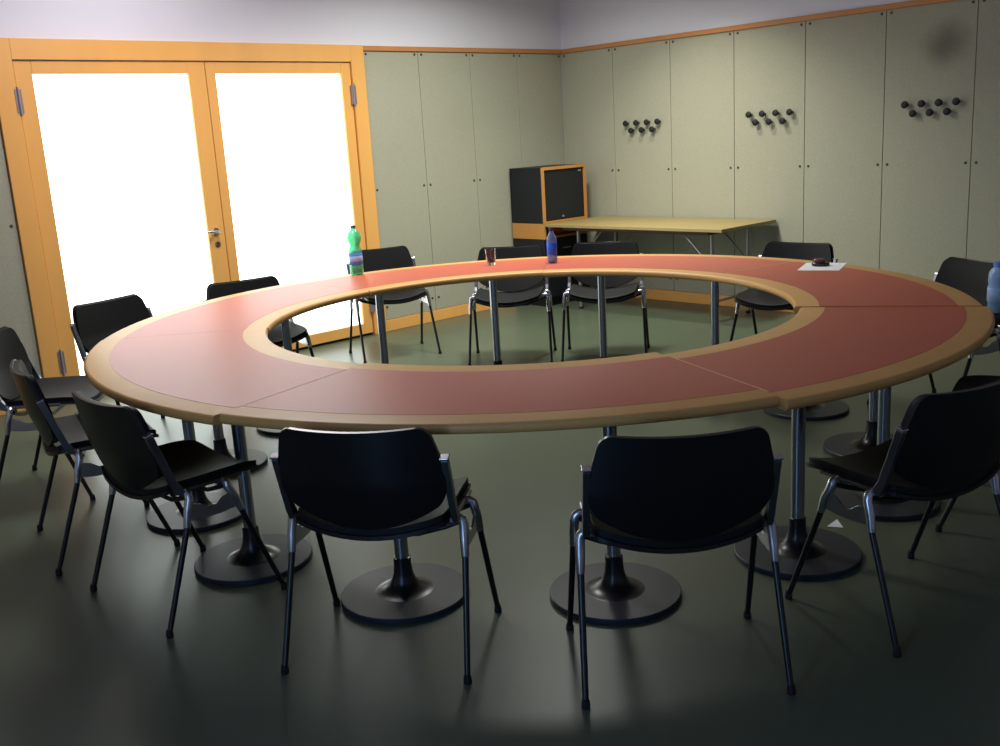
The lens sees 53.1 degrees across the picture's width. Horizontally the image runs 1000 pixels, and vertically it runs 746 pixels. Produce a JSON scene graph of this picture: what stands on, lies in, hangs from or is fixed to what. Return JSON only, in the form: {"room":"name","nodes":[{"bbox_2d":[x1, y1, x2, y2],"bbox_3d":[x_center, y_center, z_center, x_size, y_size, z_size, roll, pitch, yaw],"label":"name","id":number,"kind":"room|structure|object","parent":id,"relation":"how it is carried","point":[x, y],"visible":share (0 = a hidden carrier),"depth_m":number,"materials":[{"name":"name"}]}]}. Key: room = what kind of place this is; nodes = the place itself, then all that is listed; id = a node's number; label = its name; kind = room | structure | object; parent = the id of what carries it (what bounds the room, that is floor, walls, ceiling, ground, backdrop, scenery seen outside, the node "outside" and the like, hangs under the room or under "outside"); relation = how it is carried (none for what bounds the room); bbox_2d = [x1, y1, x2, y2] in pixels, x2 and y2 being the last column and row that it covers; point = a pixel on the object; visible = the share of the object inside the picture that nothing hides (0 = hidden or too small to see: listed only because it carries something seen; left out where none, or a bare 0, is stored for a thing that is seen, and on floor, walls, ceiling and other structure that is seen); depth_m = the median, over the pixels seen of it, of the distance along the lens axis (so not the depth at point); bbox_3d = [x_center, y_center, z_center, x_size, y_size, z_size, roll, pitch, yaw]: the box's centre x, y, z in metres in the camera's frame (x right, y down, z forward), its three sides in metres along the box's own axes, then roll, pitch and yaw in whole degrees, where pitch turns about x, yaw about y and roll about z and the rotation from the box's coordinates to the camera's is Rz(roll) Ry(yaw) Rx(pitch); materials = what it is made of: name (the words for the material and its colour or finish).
{"room":"conference room","nodes":[
{"label":"conference room","id":0,"kind":"room"},
{"bbox_2d":[0,0,565,376],"bbox_3d":[-2.388,-1.484,6.762,8.600,3.050,0.305,-16,18,-42],"label":"wall","id":1,"kind":"structure","parent":0,"point":[448,129],"depth_m":8.15,"materials":[{"name":"white paint"}]},
{"bbox_2d":[0,409,25,415],"bbox_3d":[-3.989,0.468,5.360,3.050,0.092,0.016,-16,18,-42],"label":"baseboard","id":2,"kind":"structure","parent":1,"relation":"attached to","point":[18,410],"depth_m":6.20,"materials":[{"name":"orange wood"}]},
{"bbox_2d":[12,61,229,376],"bbox_3d":[-2.410,-0.964,6.623,1.270,2.105,0.126,-16,18,-42],"label":"door","id":3,"kind":"structure","parent":1,"relation":"in","point":[121,154],"depth_m":6.54,"materials":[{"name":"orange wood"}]},
{"bbox_2d":[0,38,386,377],"bbox_3d":[-2.000,-1.155,7.046,2.705,2.235,0.122,-16,18,-42],"label":"trim","id":4,"kind":"structure","parent":1,"relation":"attached to","point":[11,49],"depth_m":6.32,"materials":[{"name":"orange wood"}]},
{"bbox_2d":[204,62,374,351],"bbox_3d":[-1.528,-1.219,7.476,1.225,2.105,0.093,-15,18,-40],"label":"door","id":5,"kind":"structure","parent":1,"relation":"in","point":[284,134],"depth_m":7.40,"materials":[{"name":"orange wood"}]},
{"bbox_2d":[386,303,490,331],"bbox_3d":[-0.128,-0.606,8.909,2.245,0.092,0.016,-16,18,-42],"label":"baseboard","id":6,"kind":"structure","parent":1,"relation":"attached to","point":[445,313],"depth_m":8.49,"materials":[{"name":"orange wood"}]},
{"bbox_2d":[363,46,561,53],"bbox_3d":[-0.250,-2.710,8.405,2.245,0.037,0.028,-16,18,-42],"label":"trim","id":7,"kind":"structure","parent":1,"relation":"attached to","point":[365,48],"depth_m":8.30,"materials":[{"name":"brown wood"}]},
{"bbox_2d":[0,298,999,745],"bbox_3d":[0.393,0.544,4.349,8.600,0.100,8.100,-16,18,-42],"label":"floor","id":8,"kind":"structure","parent":0,"point":[79,666],"depth_m":3.18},
{"bbox_2d":[0,326,104,500],"bbox_3d":[-2.125,0.168,4.717,0.480,0.755,0.579,-5,13,-5],"label":"chair","id":9,"kind":"object","parent":8,"relation":"on","point":[57,391],"visible":0.65,"depth_m":4.71,"materials":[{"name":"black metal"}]},
{"bbox_2d":[0,327,31,399],"bbox_3d":[-2.313,-0.031,4.650,0.102,0.304,0.474,-5,13,-5],"label":"cushion","id":10,"kind":"object","parent":9,"relation":"on","point":[11,347],"depth_m":4.73,"materials":[{"name":"black plastic"}]},
{"bbox_2d":[4,375,101,404],"bbox_3d":[-2.094,0.099,4.705,0.396,0.069,0.454,-5,13,-5],"label":"seat cushion","id":11,"kind":"object","parent":9,"relation":"on","point":[56,390],"depth_m":4.76,"materials":[{"name":"black plastic"}]},
{"bbox_2d":[10,359,179,575],"bbox_3d":[-1.632,0.307,4.005,0.480,0.755,0.579,-11,15,-29],"label":"chair","id":12,"kind":"object","parent":8,"relation":"on","point":[65,434],"visible":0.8,"depth_m":3.75,"materials":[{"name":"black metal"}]},
{"bbox_2d":[13,360,58,442],"bbox_3d":[-1.796,0.124,3.868,0.102,0.304,0.474,-11,15,-29],"label":"cushion","id":13,"kind":"object","parent":12,"relation":"on","point":[29,389],"depth_m":3.70,"materials":[{"name":"black plastic"}]},
{"bbox_2d":[44,415,156,451],"bbox_3d":[-1.606,0.235,4.006,0.396,0.069,0.454,-11,15,-29],"label":"seat cushion","id":14,"kind":"object","parent":12,"relation":"on","point":[71,428],"depth_m":3.96,"materials":[{"name":"black plastic"}]},
{"bbox_2d":[69,294,164,417],"bbox_3d":[-1.972,-0.024,5.487,0.480,0.755,0.579,5,16,31],"label":"chair","id":15,"kind":"object","parent":8,"relation":"on","point":[93,322],"visible":0.34,"depth_m":5.48,"materials":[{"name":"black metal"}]},
{"bbox_2d":[74,295,150,351],"bbox_3d":[-2.135,-0.249,5.527,0.102,0.304,0.474,5,16,31],"label":"cushion","id":16,"kind":"object","parent":15,"relation":"on","point":[94,322],"depth_m":5.49,"materials":[{"name":"black plastic"}]},
{"bbox_2d":[72,390,286,638],"bbox_3d":[-1.132,0.405,3.469,0.579,0.755,0.480,9,18,43],"label":"chair","id":17,"kind":"object","parent":8,"relation":"on","point":[134,466],"visible":1,"depth_m":3.29,"materials":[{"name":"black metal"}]},
{"bbox_2d":[77,391,162,477],"bbox_3d":[-1.267,0.228,3.296,0.474,0.304,0.102,9,18,43],"label":"cushion","id":18,"kind":"object","parent":17,"relation":"on","point":[117,434],"depth_m":3.20,"materials":[{"name":"black plastic"}]},
{"bbox_2d":[104,440,256,495],"bbox_3d":[-1.112,0.332,3.477,0.454,0.069,0.396,9,18,43],"label":"seat cushion","id":19,"kind":"object","parent":17,"relation":"on","point":[193,464],"depth_m":3.41,"materials":[{"name":"black plastic"}]},
{"bbox_2d":[202,276,313,356],"bbox_3d":[-1.414,-0.162,5.926,0.579,0.755,0.480,-12,16,-32],"label":"chair","id":20,"kind":"object","parent":8,"relation":"on","point":[299,333],"visible":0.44,"depth_m":5.97,"materials":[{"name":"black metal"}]},
{"bbox_2d":[208,277,279,299],"bbox_3d":[-1.524,-0.403,6.019,0.474,0.304,0.102,-12,16,-32],"label":"cushion","id":21,"kind":"object","parent":20,"relation":"on","point":[215,290],"depth_m":6.00,"materials":[{"name":"black plastic"}]},
{"bbox_2d":[268,321,306,344],"bbox_3d":[-1.398,-0.222,5.881,0.454,0.069,0.396,-12,16,-32],"label":"seat cushion","id":22,"kind":"object","parent":20,"relation":"on","point":[298,332],"depth_m":5.84,"materials":[{"name":"black plastic"}]},
{"bbox_2d":[270,427,501,684],"bbox_3d":[-0.343,0.465,3.016,0.579,0.755,0.480,-1,14,12],"label":"chair","id":23,"kind":"object","parent":8,"relation":"on","point":[385,485],"visible":1,"depth_m":2.80,"materials":[{"name":"black plastic"}]},
{"bbox_2d":[292,427,439,452],"bbox_3d":[-0.389,0.294,2.797,0.474,0.304,0.102,-1,14,12],"label":"cushion","id":24,"kind":"object","parent":23,"relation":"on","point":[415,439],"depth_m":2.71,"materials":[{"name":"black plastic"}]},
{"bbox_2d":[298,477,467,535],"bbox_3d":[-0.340,0.391,3.033,0.454,0.069,0.396,-1,14,12],"label":"seat cushion","id":25,"kind":"object","parent":23,"relation":"on","point":[326,522],"depth_m":2.84,"materials":[{"name":"black plastic"}]},
{"bbox_2d":[345,246,441,363],"bbox_3d":[-0.793,-0.511,7.239,0.579,0.755,0.480,-8,14,-20],"label":"chair","id":26,"kind":"object","parent":8,"relation":"on","point":[378,259],"visible":0.55,"depth_m":7.31,"materials":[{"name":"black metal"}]},
{"bbox_2d":[362,246,413,271],"bbox_3d":[-0.871,-0.757,7.349,0.474,0.304,0.102,-8,14,-20],"label":"cushion","id":27,"kind":"object","parent":26,"relation":"on","point":[378,259],"depth_m":7.37,"materials":[{"name":"black plastic"}]},
{"bbox_2d":[365,288,425,301],"bbox_3d":[-0.784,-0.570,7.192,0.454,0.069,0.396,-8,14,-20],"label":"seat cushion","id":28,"kind":"object","parent":26,"relation":"on","point":[413,294],"depth_m":7.07,"materials":[{"name":"black plastic"}]},
{"bbox_2d":[468,245,556,365],"bbox_3d":[0.073,-0.468,6.841,0.579,0.755,0.480,-2,13,7],"label":"chair","id":29,"kind":"object","parent":8,"relation":"on","point":[512,294],"visible":0.76,"depth_m":6.92,"materials":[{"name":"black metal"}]},
{"bbox_2d":[475,286,543,304],"bbox_3d":[0.065,-0.525,6.791,0.454,0.069,0.396,-2,13,7],"label":"seat cushion","id":30,"kind":"object","parent":29,"relation":"on","point":[510,295],"depth_m":6.74,"materials":[{"name":"black plastic"}]},
{"bbox_2d":[478,246,543,291],"bbox_3d":[0.079,-0.722,6.961,0.474,0.304,0.102,-2,13,7],"label":"cushion","id":31,"kind":"object","parent":29,"relation":"on","point":[507,285],"depth_m":6.95,"materials":[{"name":"black plastic"}]},
{"bbox_2d":[84,254,994,624],"bbox_3d":[0.151,0.048,4.697,3.808,0.731,3.792,-1,14,9],"label":"conference table","id":32,"kind":"object","parent":8,"relation":"on","point":[855,330],"visible":0.85,"depth_m":3.48,"materials":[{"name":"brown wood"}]},
{"bbox_2d":[347,225,363,274],"bbox_3d":[-0.879,-0.746,6.070,0.086,0.298,0.086,-3,13,0],"label":"bottle","id":33,"kind":"object","parent":32,"relation":"on","point":[353,236],"visible":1,"depth_m":6.04,"materials":[{"name":"green plastic"}]},
{"bbox_2d":[485,248,495,264],"bbox_3d":[-0.057,-0.718,6.180,0.072,0.098,0.072,-3,13,0],"label":"drinking glass","id":34,"kind":"object","parent":32,"relation":"on","point":[490,253],"visible":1,"depth_m":6.16,"materials":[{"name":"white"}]},
{"bbox_2d":[547,227,557,262],"bbox_3d":[0.316,-0.783,6.109,0.063,0.213,0.063,-3,13,0],"label":"bottle","id":35,"kind":"object","parent":32,"relation":"on","point":[551,238],"visible":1,"depth_m":6.09,"materials":[{"name":"blue plastic"}]},
{"bbox_2d":[798,263,845,270],"bbox_3d":[1.704,-0.563,5.294,0.210,0.001,0.292,3,15,26],"label":"paper sheet","id":36,"kind":"object","parent":32,"relation":"on","point":[808,266],"visible":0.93,"depth_m":5.26,"materials":[{"name":"white paper"}]},
{"bbox_2d":[812,258,829,266],"bbox_3d":[1.703,-0.588,5.316,0.092,0.038,0.064,1,14,19],"label":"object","id":37,"kind":"object","parent":36,"relation":"on","point":[818,262],"visible":1,"depth_m":5.30,"materials":[{"name":"black"}]},
{"bbox_2d":[987,261,999,313],"bbox_3d":[2.226,-0.384,4.473,0.087,0.232,0.087,-3,13,0],"label":"water bottle","id":38,"kind":"object","parent":32,"relation":"on","point":[993,289],"visible":0.94,"depth_m":4.45,"materials":[{"name":"blue plastic"}]},
{"bbox_2d":[509,164,588,306],"bbox_3d":[0.461,-1.249,9.035,0.564,1.216,0.410,-16,18,-42],"label":"cabinet","id":39,"kind":"object","parent":8,"relation":"on","point":[546,194],"visible":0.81,"depth_m":8.84,"materials":[{"name":"brown wood"}]},
{"bbox_2d":[512,218,587,239],"bbox_3d":[0.454,-1.308,9.025,0.560,0.135,0.400,-16,18,-42],"label":"open shelf","id":40,"kind":"object","parent":39,"relation":"attached to","point":[523,229],"depth_m":8.85,"materials":[{"name":"brown wood"}]},
{"bbox_2d":[546,227,575,235],"bbox_3d":[0.476,-1.303,9.033,0.400,0.082,0.320,-16,18,-42],"label":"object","id":41,"kind":"object","parent":39,"relation":"in","point":[557,231],"visible":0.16,"depth_m":8.85,"materials":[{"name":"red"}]},
{"bbox_2d":[561,240,649,361],"bbox_3d":[0.708,-0.490,6.772,0.579,0.755,0.480,-1,14,11],"label":"chair","id":42,"kind":"object","parent":8,"relation":"on","point":[613,293],"visible":0.74,"depth_m":6.84,"materials":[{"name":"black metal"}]},
{"bbox_2d":[569,282,638,300],"bbox_3d":[0.698,-0.547,6.723,0.454,0.069,0.396,-1,14,11],"label":"seat cushion","id":43,"kind":"object","parent":42,"relation":"on","point":[613,292],"depth_m":6.67,"materials":[{"name":"black plastic"}]},
{"bbox_2d":[572,241,638,287],"bbox_3d":[0.726,-0.744,6.891,0.474,0.304,0.102,-1,14,11],"label":"cushion","id":44,"kind":"object","parent":42,"relation":"on","point":[617,247],"depth_m":6.89,"materials":[{"name":"black plastic"}]},
{"bbox_2d":[545,216,775,322],"bbox_3d":[1.304,-0.892,8.361,0.750,0.735,1.805,-16,18,-42],"label":"side table","id":45,"kind":"object","parent":8,"relation":"on","point":[625,224],"visible":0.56,"depth_m":8.05,"materials":[{"name":"brown wood"}]},
{"bbox_2d":[566,426,795,709],"bbox_3d":[0.479,0.464,2.812,0.579,0.755,0.480,-4,13,-1],"label":"chair","id":46,"kind":"object","parent":8,"relation":"on","point":[709,491],"visible":1,"depth_m":2.59,"materials":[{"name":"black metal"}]},
{"bbox_2d":[590,508,760,547],"bbox_3d":[0.474,0.390,2.830,0.454,0.069,0.396,-4,13,-1],"label":"seat cushion","id":47,"kind":"object","parent":46,"relation":"on","point":[718,533],"depth_m":2.64,"materials":[{"name":"black plastic"}]},
{"bbox_2d":[615,426,752,436],"bbox_3d":[0.471,0.292,2.590,0.474,0.304,0.102,-4,13,-1],"label":"cushion","id":48,"kind":"object","parent":46,"relation":"on","point":[747,431],"depth_m":2.51,"materials":[{"name":"black plastic"}]},
{"bbox_2d":[729,241,837,341],"bbox_3d":[1.741,-0.404,6.149,0.579,0.755,0.480,9,18,42],"label":"chair","id":49,"kind":"object","parent":8,"relation":"on","point":[751,298],"visible":0.41,"depth_m":6.17,"materials":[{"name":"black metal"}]},
{"bbox_2d":[736,288,791,307],"bbox_3d":[1.714,-0.462,6.108,0.454,0.069,0.396,9,18,42],"label":"seat cushion","id":50,"kind":"object","parent":49,"relation":"on","point":[750,298],"depth_m":6.08,"materials":[{"name":"black plastic"}]},
{"bbox_2d":[762,242,832,262],"bbox_3d":[1.847,-0.653,6.224,0.474,0.304,0.102,9,18,42],"label":"backrest","id":51,"kind":"object","parent":49,"relation":"on","point":[788,250],"depth_m":6.22,"materials":[{"name":"black plastic"}]},
{"bbox_2d":[827,519,842,527],"bbox_3d":[1.259,0.569,3.777,0.055,0.013,0.055,-3,13,0],"label":"paper scrap","id":52,"kind":"object","parent":8,"relation":"on","point":[836,523],"visible":1,"depth_m":3.77,"materials":[{"name":"white paper"}]},
{"bbox_2d":[785,379,999,657],"bbox_3d":[1.256,0.357,3.068,0.579,0.755,0.480,-10,15,-26],"label":"chair","id":53,"kind":"object","parent":8,"relation":"on","point":[945,445],"visible":1,"depth_m":2.85,"materials":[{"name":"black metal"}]},
{"bbox_2d":[809,438,997,495],"bbox_3d":[1.236,0.285,3.083,0.454,0.069,0.396,-10,15,-26],"label":"seat cushion","id":54,"kind":"object","parent":53,"relation":"on","point":[862,470],"depth_m":2.95,"materials":[{"name":"black plastic"}]},
{"bbox_2d":[894,379,999,472],"bbox_3d":[1.323,0.176,2.864,0.474,0.304,0.102,-10,15,-26],"label":"cushion","id":55,"kind":"object","parent":53,"relation":"on","point":[954,431],"depth_m":2.79,"materials":[{"name":"black plastic"}]},
{"bbox_2d":[867,257,999,404],"bbox_3d":[2.247,-0.175,5.058,0.480,0.755,0.579,-8,14,-19],"label":"chair","id":56,"kind":"object","parent":8,"relation":"on","point":[969,276],"visible":0.28,"depth_m":5.09,"materials":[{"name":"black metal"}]},
{"bbox_2d":[935,258,993,305],"bbox_3d":[2.398,-0.411,5.066,0.102,0.304,0.474,-8,14,-19],"label":"backrest","id":57,"kind":"object","parent":56,"relation":"on","point":[969,276],"depth_m":5.11,"materials":[{"name":"black plastic"}]},
{"bbox_2d":[935,375,999,531],"bbox_3d":[1.916,0.164,3.713,0.480,0.755,0.579,4,15,29],"label":"chair","id":58,"kind":"object","parent":8,"relation":"on","point":[972,381],"visible":0.24,"depth_m":3.90,"materials":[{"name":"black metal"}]},
{"bbox_2d":[952,375,999,390],"bbox_3d":[1.881,0.096,3.714,0.396,0.069,0.454,4,15,29],"label":"seat cushion","id":59,"kind":"object","parent":58,"relation":"on","point":[972,381],"depth_m":3.91,"materials":[{"name":"black plastic"}]},
{"bbox_2d":[994,314,999,324],"bbox_3d":[2.365,0.012,4.579,0.370,0.600,0.370,-3,13,0],"label":"stool","id":60,"kind":"object","parent":8,"relation":"on","point":[996,316],"visible":0.07,"depth_m":4.44,"materials":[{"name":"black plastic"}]},
{"bbox_2d":[559,0,999,295],"bbox_3d":[3.393,-1.799,6.633,0.305,3.050,7.812,-16,18,-42],"label":"wall","id":61,"kind":"structure","parent":0,"point":[850,169],"depth_m":7.63,"materials":[{"name":"white paint"}]},
{"bbox_2d":[633,120,639,125],"bbox_3d":[1.183,-2.165,8.663,0.054,0.052,0.052,-16,18,-42],"label":"coat hook","id":62,"kind":"object","parent":61,"relation":"attached to","point":[635,122],"visible":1,"depth_m":8.65,"materials":[{"name":"black plastic"}]},
{"bbox_2d":[649,126,655,131],"bbox_3d":[1.305,-2.083,8.555,0.054,0.052,0.052,-16,18,-42],"label":"coat hook","id":63,"kind":"object","parent":61,"relation":"attached to","point":[651,129],"visible":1,"depth_m":8.54,"materials":[{"name":"black plastic"}]},
{"bbox_2d":[654,118,660,124],"bbox_3d":[1.341,-2.136,8.500,0.054,0.052,0.052,-16,18,-42],"label":"coat hook","id":64,"kind":"object","parent":61,"relation":"attached to","point":[657,121],"visible":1,"depth_m":8.48,"materials":[{"name":"black plastic"}]},
{"bbox_2d":[589,286,793,312],"bbox_3d":[3.277,-0.351,6.980,0.016,0.092,7.495,-16,18,-42],"label":"baseboard","id":65,"kind":"structure","parent":61,"relation":"attached to","point":[667,295],"depth_m":8.68,"materials":[{"name":"orange wood"}]},
{"bbox_2d":[745,111,752,117],"bbox_3d":[1.959,-2.029,7.860,0.054,0.052,0.052,-16,18,-42],"label":"coat hook","id":66,"kind":"object","parent":61,"relation":"attached to","point":[748,114],"visible":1,"depth_m":7.84,"materials":[{"name":"black plastic"}]},
{"bbox_2d":[752,119,758,125],"bbox_3d":[2.003,-1.961,7.832,0.054,0.052,0.052,-16,18,-42],"label":"coat hook","id":67,"kind":"object","parent":61,"relation":"attached to","point":[755,122],"visible":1,"depth_m":7.81,"materials":[{"name":"black plastic"}]},
{"bbox_2d":[561,0,956,53],"bbox_3d":[3.151,-2.455,6.472,0.028,0.037,7.483,-16,18,-42],"label":"trim","id":68,"kind":"structure","parent":61,"relation":"attached to","point":[914,2],"depth_m":7.63,"materials":[{"name":"brown wood"}]},
{"bbox_2d":[759,110,765,116],"bbox_3d":[2.041,-2.014,7.776,0.054,0.052,0.052,-16,18,-42],"label":"coat hook","id":69,"kind":"object","parent":61,"relation":"attached to","point":[762,113],"visible":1,"depth_m":7.75,"materials":[{"name":"black plastic"}]},
{"bbox_2d":[765,118,772,124],"bbox_3d":[2.086,-1.946,7.747,0.054,0.052,0.052,-16,18,-42],"label":"coat hook","id":70,"kind":"object","parent":61,"relation":"attached to","point":[768,121],"visible":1,"depth_m":7.73,"materials":[{"name":"black plastic"}]},
{"bbox_2d":[772,109,779,115],"bbox_3d":[2.123,-1.998,7.691,0.054,0.052,0.052,-16,18,-42],"label":"coat hook","id":71,"kind":"object","parent":61,"relation":"attached to","point":[775,112],"visible":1,"depth_m":7.67,"materials":[{"name":"black plastic"}]},
{"bbox_2d":[779,117,785,123],"bbox_3d":[2.168,-1.931,7.663,0.054,0.052,0.052,-16,18,-42],"label":"coat hook","id":72,"kind":"object","parent":61,"relation":"attached to","point":[782,120],"visible":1,"depth_m":7.64,"materials":[{"name":"black plastic"}]},
{"bbox_2d":[786,109,792,114],"bbox_3d":[2.205,-1.983,7.606,0.054,0.052,0.052,-16,18,-42],"label":"coat hook","id":73,"kind":"object","parent":61,"relation":"attached to","point":[788,111],"visible":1,"depth_m":7.59,"materials":[{"name":"black plastic"}]},
{"bbox_2d":[901,101,908,108],"bbox_3d":[2.822,-1.868,6.969,0.054,0.052,0.052,-16,18,-42],"label":"coat hook","id":74,"kind":"object","parent":61,"relation":"attached to","point":[904,104],"visible":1,"depth_m":6.95,"materials":[{"name":"black plastic"}]},
{"bbox_2d":[909,110,916,116],"bbox_3d":[2.866,-1.800,6.942,0.054,0.052,0.052,-16,18,-41],"label":"coat hook","id":75,"kind":"object","parent":61,"relation":"attached to","point":[912,113],"visible":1,"depth_m":6.92,"materials":[{"name":"black plastic"}]},
{"bbox_2d":[917,100,925,107],"bbox_3d":[2.903,-1.853,6.886,0.054,0.052,0.052,-16,18,-41],"label":"coat hook","id":76,"kind":"object","parent":61,"relation":"attached to","point":[921,103],"visible":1,"depth_m":6.87,"materials":[{"name":"black plastic"}]},
{"bbox_2d":[926,109,933,115],"bbox_3d":[2.948,-1.785,6.858,0.054,0.052,0.052,-16,18,-42],"label":"coat hook","id":77,"kind":"object","parent":61,"relation":"attached to","point":[929,112],"visible":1,"depth_m":6.84,"materials":[{"name":"black plastic"}]},
{"bbox_2d":[935,99,942,105],"bbox_3d":[2.985,-1.838,6.802,0.054,0.052,0.052,-16,18,-42],"label":"coat hook","id":78,"kind":"object","parent":61,"relation":"attached to","point":[938,102],"visible":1,"depth_m":6.78,"materials":[{"name":"black plastic"}]},
{"bbox_2d":[943,108,950,114],"bbox_3d":[3.029,-1.770,6.774,0.054,0.052,0.052,-16,18,-42],"label":"coat hook","id":79,"kind":"object","parent":61,"relation":"attached to","point":[946,111],"visible":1,"depth_m":6.75,"materials":[{"name":"black plastic"}]},
{"bbox_2d":[952,97,959,104],"bbox_3d":[3.066,-1.823,6.718,0.054,0.052,0.052,-16,18,-42],"label":"coat hook","id":80,"kind":"object","parent":61,"relation":"attached to","point":[955,101],"visible":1,"depth_m":6.70,"materials":[{"name":"black plastic"}]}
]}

